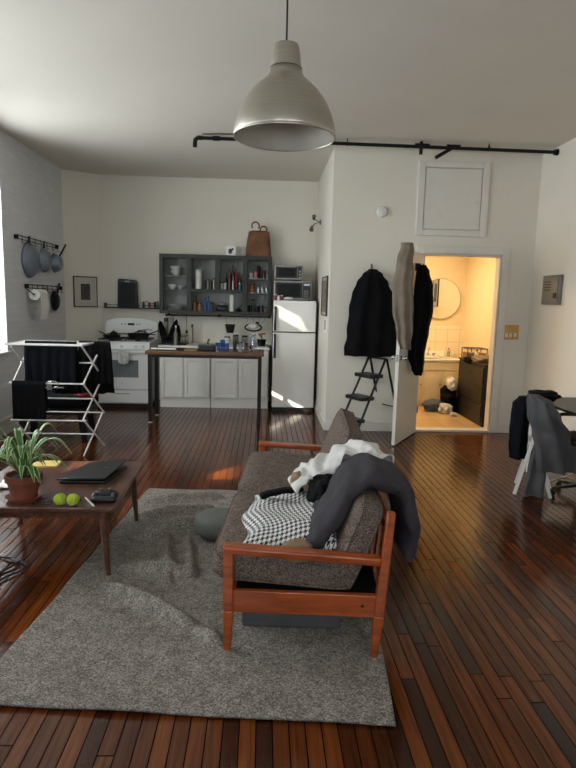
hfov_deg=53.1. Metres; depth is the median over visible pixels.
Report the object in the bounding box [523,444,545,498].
trousers
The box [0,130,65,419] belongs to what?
wall
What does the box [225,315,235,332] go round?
hanging basket
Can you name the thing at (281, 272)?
toaster oven
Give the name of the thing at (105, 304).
spice shelf
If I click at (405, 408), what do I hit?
door
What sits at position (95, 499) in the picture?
glasses case
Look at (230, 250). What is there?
photo card
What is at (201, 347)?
griddle
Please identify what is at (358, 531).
cushion
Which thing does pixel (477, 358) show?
folded clothes
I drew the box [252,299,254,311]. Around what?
jar
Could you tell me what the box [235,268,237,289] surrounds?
bottle
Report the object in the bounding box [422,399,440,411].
towel
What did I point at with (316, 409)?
baseboard
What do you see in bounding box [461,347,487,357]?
wire basket
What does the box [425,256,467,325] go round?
wall
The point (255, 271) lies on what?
jar
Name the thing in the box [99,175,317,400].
wall
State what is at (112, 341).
cooktop
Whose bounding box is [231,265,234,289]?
bottle
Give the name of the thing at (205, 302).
bottle
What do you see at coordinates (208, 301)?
bottle
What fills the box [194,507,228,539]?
floor cushion
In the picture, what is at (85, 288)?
print
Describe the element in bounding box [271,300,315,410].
refrigerator
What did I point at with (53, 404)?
bench
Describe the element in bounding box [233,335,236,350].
bottle
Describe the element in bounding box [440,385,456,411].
trash can
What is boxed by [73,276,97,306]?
framed print
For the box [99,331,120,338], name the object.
frying pan
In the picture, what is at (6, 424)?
baseboard
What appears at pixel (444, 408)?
shirt
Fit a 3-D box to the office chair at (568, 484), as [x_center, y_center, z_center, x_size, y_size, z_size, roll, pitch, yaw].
[2.503,0.619,4.933,0.466,0.690,0.459,-1,8,-14]
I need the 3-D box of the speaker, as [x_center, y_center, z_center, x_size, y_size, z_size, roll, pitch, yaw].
[-2.449,-1.393,8.823,0.309,0.429,0.087,1,8,-3]
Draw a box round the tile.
[425,325,463,357]
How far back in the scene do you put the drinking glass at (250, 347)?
7.54 m
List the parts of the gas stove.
drawer, door handle, oven door, control panel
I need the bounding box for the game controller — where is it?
[91,488,117,497]
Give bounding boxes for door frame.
[417,245,510,432]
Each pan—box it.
[22,236,39,277]
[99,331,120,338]
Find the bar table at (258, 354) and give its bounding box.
[145,347,263,423]
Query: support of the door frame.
in the wall at (373, 179)
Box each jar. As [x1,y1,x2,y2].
[193,300,195,310]
[197,303,201,310]
[210,302,213,310]
[229,295,234,311]
[250,284,253,292]
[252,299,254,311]
[254,270,257,278]
[257,265,260,278]
[259,306,263,311]
[262,270,265,278]
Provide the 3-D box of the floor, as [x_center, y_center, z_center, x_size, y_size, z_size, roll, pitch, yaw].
[-0.018,1.116,3.853,6.850,0.132,11.900,1,8,-3]
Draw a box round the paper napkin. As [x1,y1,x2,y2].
[0,480,7,487]
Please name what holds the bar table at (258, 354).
on the floor
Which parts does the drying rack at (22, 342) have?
rod, rod, rod, rod, rod, rod, rod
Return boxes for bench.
[19,390,98,441]
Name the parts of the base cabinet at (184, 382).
door frame, door, door frame, door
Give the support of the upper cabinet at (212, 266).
attached to the wall at (142, 218)
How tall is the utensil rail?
0.044 m
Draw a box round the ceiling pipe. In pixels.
[193,133,558,158]
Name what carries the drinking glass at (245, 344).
on the bar table at (258, 354)
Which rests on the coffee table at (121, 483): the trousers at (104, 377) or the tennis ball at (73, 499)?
the tennis ball at (73, 499)
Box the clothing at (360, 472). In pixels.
[305,453,420,561]
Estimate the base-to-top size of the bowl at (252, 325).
0.088 m
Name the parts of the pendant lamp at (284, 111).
lamp shade, cord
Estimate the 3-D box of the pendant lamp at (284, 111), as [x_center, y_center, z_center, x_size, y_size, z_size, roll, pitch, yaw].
[-0.004,-1.657,2.591,0.473,1.058,0.473,2,8,6]
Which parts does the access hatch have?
hatch panel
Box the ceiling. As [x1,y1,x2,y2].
[0,0,575,181]
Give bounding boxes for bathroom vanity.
[417,347,459,406]
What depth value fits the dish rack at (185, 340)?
8.49 m
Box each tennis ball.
[53,493,66,504]
[67,493,79,505]
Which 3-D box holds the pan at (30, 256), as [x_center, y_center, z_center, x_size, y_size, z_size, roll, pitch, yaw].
[-3.202,-1.589,7.219,0.085,0.514,0.444,1,8,-3]
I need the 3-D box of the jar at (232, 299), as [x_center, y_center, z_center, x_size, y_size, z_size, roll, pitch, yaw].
[-0.854,-1.226,8.807,0.076,0.260,0.076,1,8,-3]
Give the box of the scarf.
[259,487,303,499]
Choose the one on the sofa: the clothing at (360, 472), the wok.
the clothing at (360, 472)
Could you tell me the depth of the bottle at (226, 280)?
8.82 m
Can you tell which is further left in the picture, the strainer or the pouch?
the strainer
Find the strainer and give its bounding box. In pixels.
[244,316,261,331]
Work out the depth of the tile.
9.39 m
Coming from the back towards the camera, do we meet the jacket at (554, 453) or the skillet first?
the skillet
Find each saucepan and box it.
[39,241,51,272]
[51,244,65,272]
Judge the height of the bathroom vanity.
0.910 m
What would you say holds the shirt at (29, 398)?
hanging from the drying rack at (22, 342)
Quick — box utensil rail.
[165,313,269,317]
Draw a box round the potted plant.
[0,422,71,503]
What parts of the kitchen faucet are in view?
spout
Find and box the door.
[391,251,425,445]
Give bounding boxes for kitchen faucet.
[191,324,194,342]
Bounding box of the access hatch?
[415,160,490,236]
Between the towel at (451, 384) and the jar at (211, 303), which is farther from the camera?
the jar at (211, 303)
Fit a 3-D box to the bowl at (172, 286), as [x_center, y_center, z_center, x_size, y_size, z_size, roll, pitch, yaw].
[-1.749,-1.479,8.763,0.160,0.070,0.160,1,8,-3]
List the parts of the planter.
pot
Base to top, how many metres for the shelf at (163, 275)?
0.010 m
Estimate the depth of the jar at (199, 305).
8.77 m
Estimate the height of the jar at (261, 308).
0.110 m
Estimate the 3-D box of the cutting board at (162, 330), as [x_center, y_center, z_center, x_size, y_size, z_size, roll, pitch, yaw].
[-1.861,-0.782,8.627,0.147,0.332,0.012,1,8,-3]
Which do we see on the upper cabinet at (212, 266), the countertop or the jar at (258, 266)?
the jar at (258, 266)
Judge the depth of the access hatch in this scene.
6.90 m
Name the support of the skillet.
hanging from the hook rack at (25, 285)
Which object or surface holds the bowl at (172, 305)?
on the plate
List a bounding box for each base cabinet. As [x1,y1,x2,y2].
[160,357,210,407]
[211,350,268,408]
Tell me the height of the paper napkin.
0.044 m
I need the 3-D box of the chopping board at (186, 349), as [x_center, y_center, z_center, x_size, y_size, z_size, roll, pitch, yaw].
[-1.262,-0.446,7.528,0.160,0.015,0.220,1,8,-3]
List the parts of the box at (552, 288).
box door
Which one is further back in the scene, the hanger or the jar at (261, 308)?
the jar at (261, 308)
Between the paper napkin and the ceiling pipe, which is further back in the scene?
the ceiling pipe
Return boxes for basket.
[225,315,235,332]
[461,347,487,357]
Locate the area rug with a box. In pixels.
[0,488,395,726]
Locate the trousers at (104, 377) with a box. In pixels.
[78,341,114,393]
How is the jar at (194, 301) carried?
in the upper cabinet at (212, 266)
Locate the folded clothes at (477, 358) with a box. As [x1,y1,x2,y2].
[471,355,488,362]
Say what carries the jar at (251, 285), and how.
on the upper cabinet at (212, 266)
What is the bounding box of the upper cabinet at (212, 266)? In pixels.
[159,253,271,315]
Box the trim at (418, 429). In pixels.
[416,427,488,432]
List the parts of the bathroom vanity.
door, door, arched panel, door, arched panel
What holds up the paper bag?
on the upper cabinet at (212, 266)
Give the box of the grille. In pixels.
[119,282,135,304]
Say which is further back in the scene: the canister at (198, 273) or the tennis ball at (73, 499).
the canister at (198, 273)
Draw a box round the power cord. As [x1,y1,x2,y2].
[0,555,27,580]
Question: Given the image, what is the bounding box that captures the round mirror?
[432,278,460,318]
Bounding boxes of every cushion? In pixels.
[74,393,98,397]
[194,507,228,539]
[213,491,344,586]
[238,451,315,491]
[320,409,360,462]
[336,488,382,586]
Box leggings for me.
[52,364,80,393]
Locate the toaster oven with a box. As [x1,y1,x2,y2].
[274,265,302,280]
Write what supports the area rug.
on the floor
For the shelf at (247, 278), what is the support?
attached to the upper cabinet at (212, 266)
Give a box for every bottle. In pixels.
[174,325,177,345]
[203,298,206,310]
[207,296,209,310]
[225,272,227,289]
[228,270,230,289]
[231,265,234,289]
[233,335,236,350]
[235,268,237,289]
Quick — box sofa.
[213,408,395,656]
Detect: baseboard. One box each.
[0,414,29,436]
[313,398,324,429]
[325,421,509,432]
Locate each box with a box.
[242,612,339,628]
[541,274,563,304]
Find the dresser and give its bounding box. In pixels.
[456,357,488,426]
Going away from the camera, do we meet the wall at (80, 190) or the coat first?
the coat
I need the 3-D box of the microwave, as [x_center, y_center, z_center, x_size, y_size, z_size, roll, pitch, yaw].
[0.062,-1.384,8.580,0.555,0.285,0.441,1,8,-3]
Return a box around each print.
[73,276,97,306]
[81,284,89,299]
[322,280,326,311]
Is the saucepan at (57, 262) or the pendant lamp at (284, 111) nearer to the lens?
the pendant lamp at (284, 111)
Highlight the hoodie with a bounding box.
[306,473,332,502]
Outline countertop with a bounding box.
[158,343,269,349]
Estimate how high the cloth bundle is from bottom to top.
0.112 m
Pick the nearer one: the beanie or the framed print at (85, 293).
the beanie
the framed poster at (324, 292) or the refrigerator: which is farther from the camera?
the refrigerator
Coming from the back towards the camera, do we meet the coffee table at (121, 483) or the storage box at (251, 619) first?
the coffee table at (121, 483)
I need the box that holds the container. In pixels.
[224,336,229,343]
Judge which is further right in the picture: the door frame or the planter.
the door frame
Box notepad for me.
[33,460,61,467]
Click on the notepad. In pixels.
(49, 463)
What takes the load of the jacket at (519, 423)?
hanging from the folding chair at (530, 444)
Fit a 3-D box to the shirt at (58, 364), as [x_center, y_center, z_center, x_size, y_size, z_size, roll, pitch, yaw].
[-2.373,-0.223,5.794,0.521,0.421,0.115,1,8,-3]
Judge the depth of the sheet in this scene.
3.13 m
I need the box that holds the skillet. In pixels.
[51,283,59,310]
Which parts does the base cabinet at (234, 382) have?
door frame, door, door, door frame, drawer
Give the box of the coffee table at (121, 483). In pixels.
[0,461,143,575]
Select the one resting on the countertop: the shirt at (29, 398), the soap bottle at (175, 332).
the soap bottle at (175, 332)
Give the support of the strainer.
hanging from the utensil rail
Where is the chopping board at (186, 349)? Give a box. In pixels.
[184,348,197,350]
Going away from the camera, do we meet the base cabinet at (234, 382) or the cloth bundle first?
the cloth bundle
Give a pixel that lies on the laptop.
(100, 472)
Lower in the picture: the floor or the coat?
the floor
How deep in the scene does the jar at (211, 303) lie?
8.77 m
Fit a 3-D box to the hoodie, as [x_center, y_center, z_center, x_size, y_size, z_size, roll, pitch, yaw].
[0.189,0.580,3.052,0.187,0.206,0.285,1,8,-3]
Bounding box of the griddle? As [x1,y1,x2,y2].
[198,339,215,350]
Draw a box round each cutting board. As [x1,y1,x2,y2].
[159,321,167,340]
[168,319,177,340]
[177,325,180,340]
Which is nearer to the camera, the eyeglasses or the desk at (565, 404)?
the eyeglasses
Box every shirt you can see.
[12,380,47,418]
[24,340,78,382]
[438,403,452,413]
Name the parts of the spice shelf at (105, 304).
guard rail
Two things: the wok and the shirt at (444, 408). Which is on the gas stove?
the wok
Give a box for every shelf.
[104,303,158,308]
[163,275,186,276]
[247,278,267,279]
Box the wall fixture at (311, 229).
[309,215,320,231]
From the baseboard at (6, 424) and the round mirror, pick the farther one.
the round mirror
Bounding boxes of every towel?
[25,288,48,319]
[118,351,128,363]
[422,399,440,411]
[446,377,456,390]
[463,356,472,363]
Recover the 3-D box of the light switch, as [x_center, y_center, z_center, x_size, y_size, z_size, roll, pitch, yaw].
[2.773,-0.643,7.175,0.200,0.180,0.018,1,8,-3]
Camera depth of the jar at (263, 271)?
8.76 m
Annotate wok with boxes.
[127,330,158,338]
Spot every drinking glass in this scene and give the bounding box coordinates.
[244,343,247,350]
[248,345,252,351]
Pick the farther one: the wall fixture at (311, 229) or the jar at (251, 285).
the jar at (251, 285)
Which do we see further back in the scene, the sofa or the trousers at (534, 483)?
the trousers at (534, 483)
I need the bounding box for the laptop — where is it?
[59,459,127,483]
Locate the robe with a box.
[392,242,413,349]
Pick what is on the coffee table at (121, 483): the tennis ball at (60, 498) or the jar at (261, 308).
the tennis ball at (60, 498)
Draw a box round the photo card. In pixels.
[226,246,235,254]
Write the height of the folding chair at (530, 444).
0.806 m
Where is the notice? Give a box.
[323,317,326,332]
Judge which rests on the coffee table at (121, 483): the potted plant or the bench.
the potted plant
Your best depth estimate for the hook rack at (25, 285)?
7.59 m
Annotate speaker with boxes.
[117,278,138,306]
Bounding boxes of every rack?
[3,340,104,456]
[14,234,58,251]
[24,284,61,292]
[134,329,150,333]
[159,334,188,344]
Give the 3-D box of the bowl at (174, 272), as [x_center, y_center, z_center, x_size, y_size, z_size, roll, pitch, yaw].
[-1.695,-1.680,8.746,0.170,0.075,0.170,1,8,-3]
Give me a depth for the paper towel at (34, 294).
7.26 m
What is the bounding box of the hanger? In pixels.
[45,381,63,387]
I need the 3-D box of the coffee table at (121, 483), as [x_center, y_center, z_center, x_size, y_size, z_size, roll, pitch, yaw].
[-1.463,0.831,3.700,0.900,0.431,0.940,1,8,-4]
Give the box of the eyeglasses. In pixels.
[32,499,52,504]
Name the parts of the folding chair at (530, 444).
leg, leg, leg, leg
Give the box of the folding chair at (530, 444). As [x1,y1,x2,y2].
[513,433,551,498]
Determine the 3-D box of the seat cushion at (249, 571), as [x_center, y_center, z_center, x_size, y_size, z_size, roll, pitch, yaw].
[-0.005,0.790,3.055,0.670,0.204,0.919,2,8,2]
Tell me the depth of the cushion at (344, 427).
3.82 m
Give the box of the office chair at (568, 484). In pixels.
[550,412,575,494]
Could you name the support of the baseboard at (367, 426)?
attached to the wall at (373, 179)
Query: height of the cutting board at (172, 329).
0.359 m
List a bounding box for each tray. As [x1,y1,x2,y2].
[151,347,185,350]
[159,342,188,344]
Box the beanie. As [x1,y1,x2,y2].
[527,389,561,401]
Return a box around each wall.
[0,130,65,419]
[61,169,102,340]
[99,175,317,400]
[314,147,344,420]
[335,148,542,425]
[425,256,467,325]
[462,138,575,430]
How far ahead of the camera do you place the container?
8.85 m
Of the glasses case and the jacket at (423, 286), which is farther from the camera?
the jacket at (423, 286)
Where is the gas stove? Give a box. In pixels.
[96,318,157,407]
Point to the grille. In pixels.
(127, 290)
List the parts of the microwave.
door, control panel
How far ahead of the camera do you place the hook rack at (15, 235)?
7.27 m
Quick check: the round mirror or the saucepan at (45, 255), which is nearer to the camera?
the saucepan at (45, 255)
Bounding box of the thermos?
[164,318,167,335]
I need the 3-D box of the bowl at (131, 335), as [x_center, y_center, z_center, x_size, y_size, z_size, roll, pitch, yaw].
[-2.202,-0.709,8.502,0.338,0.075,0.338,1,8,-3]
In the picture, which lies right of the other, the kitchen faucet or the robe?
the robe
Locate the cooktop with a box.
[96,339,157,343]
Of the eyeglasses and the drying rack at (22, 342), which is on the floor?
the drying rack at (22, 342)
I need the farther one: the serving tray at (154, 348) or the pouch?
the serving tray at (154, 348)
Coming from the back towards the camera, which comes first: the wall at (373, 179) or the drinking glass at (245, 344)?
the drinking glass at (245, 344)
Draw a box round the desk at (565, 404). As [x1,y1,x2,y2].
[526,397,575,471]
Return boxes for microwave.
[273,280,311,300]
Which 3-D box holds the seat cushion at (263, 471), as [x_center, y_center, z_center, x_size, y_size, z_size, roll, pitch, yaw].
[0.025,0.659,3.970,0.670,0.204,0.919,2,8,2]
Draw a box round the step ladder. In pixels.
[345,357,393,426]
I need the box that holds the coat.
[344,269,396,356]
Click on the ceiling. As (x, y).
(101, 87)
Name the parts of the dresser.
drawer, drawer, drawer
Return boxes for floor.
[0,400,575,767]
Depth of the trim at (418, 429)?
7.33 m
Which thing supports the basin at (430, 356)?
in the bathroom vanity
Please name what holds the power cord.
on the floor
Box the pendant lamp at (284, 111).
[233,0,335,151]
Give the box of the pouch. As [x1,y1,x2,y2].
[290,471,303,493]
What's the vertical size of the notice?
0.190 m
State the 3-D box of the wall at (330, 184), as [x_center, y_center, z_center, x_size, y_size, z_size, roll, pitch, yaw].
[0.514,-1.274,8.221,0.120,3.400,2.420,1,8,-3]
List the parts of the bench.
leg, leg, frame, seat, leg, leg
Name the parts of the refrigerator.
handle, handle, door, freezer door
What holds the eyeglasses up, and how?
on the coffee table at (121, 483)
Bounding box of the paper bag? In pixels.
[246,221,270,255]
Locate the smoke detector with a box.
[377,206,387,217]
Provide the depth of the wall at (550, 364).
6.68 m
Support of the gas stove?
on the floor
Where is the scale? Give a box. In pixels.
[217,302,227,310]
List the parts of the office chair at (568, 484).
armrest, seat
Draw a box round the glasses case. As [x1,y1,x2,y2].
[91,496,116,502]
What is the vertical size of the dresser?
0.825 m
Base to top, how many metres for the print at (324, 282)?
0.400 m
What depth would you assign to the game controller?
3.38 m
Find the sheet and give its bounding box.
[288,439,393,493]
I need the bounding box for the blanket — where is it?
[242,491,336,550]
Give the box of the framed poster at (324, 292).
[321,276,328,315]
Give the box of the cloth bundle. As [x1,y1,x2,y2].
[281,538,312,562]
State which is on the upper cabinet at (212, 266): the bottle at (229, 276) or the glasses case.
the bottle at (229, 276)
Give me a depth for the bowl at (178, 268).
8.68 m
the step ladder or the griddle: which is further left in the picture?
the griddle
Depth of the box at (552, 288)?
6.51 m
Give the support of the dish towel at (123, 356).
hanging from the gas stove
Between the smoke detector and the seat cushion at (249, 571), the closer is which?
the seat cushion at (249, 571)
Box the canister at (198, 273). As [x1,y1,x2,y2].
[195,270,201,288]
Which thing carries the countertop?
on the base cabinet at (234, 382)
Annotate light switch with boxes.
[504,325,518,339]
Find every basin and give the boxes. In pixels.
[424,355,439,357]
[425,351,459,361]
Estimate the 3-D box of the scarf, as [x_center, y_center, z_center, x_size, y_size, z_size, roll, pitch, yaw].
[-0.036,0.578,3.083,0.238,0.054,0.067,-1,9,-17]
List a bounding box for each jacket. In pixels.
[408,265,432,375]
[508,395,528,459]
[527,394,575,474]
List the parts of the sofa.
leg, leg, armrest, armrest, rail, rail, leg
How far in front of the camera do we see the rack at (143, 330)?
8.49 m
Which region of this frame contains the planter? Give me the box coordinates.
[257,333,265,345]
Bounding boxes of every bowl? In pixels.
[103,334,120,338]
[127,333,149,338]
[168,284,177,288]
[169,304,183,306]
[170,266,181,270]
[170,270,181,275]
[248,323,258,328]
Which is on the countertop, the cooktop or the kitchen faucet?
the kitchen faucet
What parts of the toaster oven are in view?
door, control panel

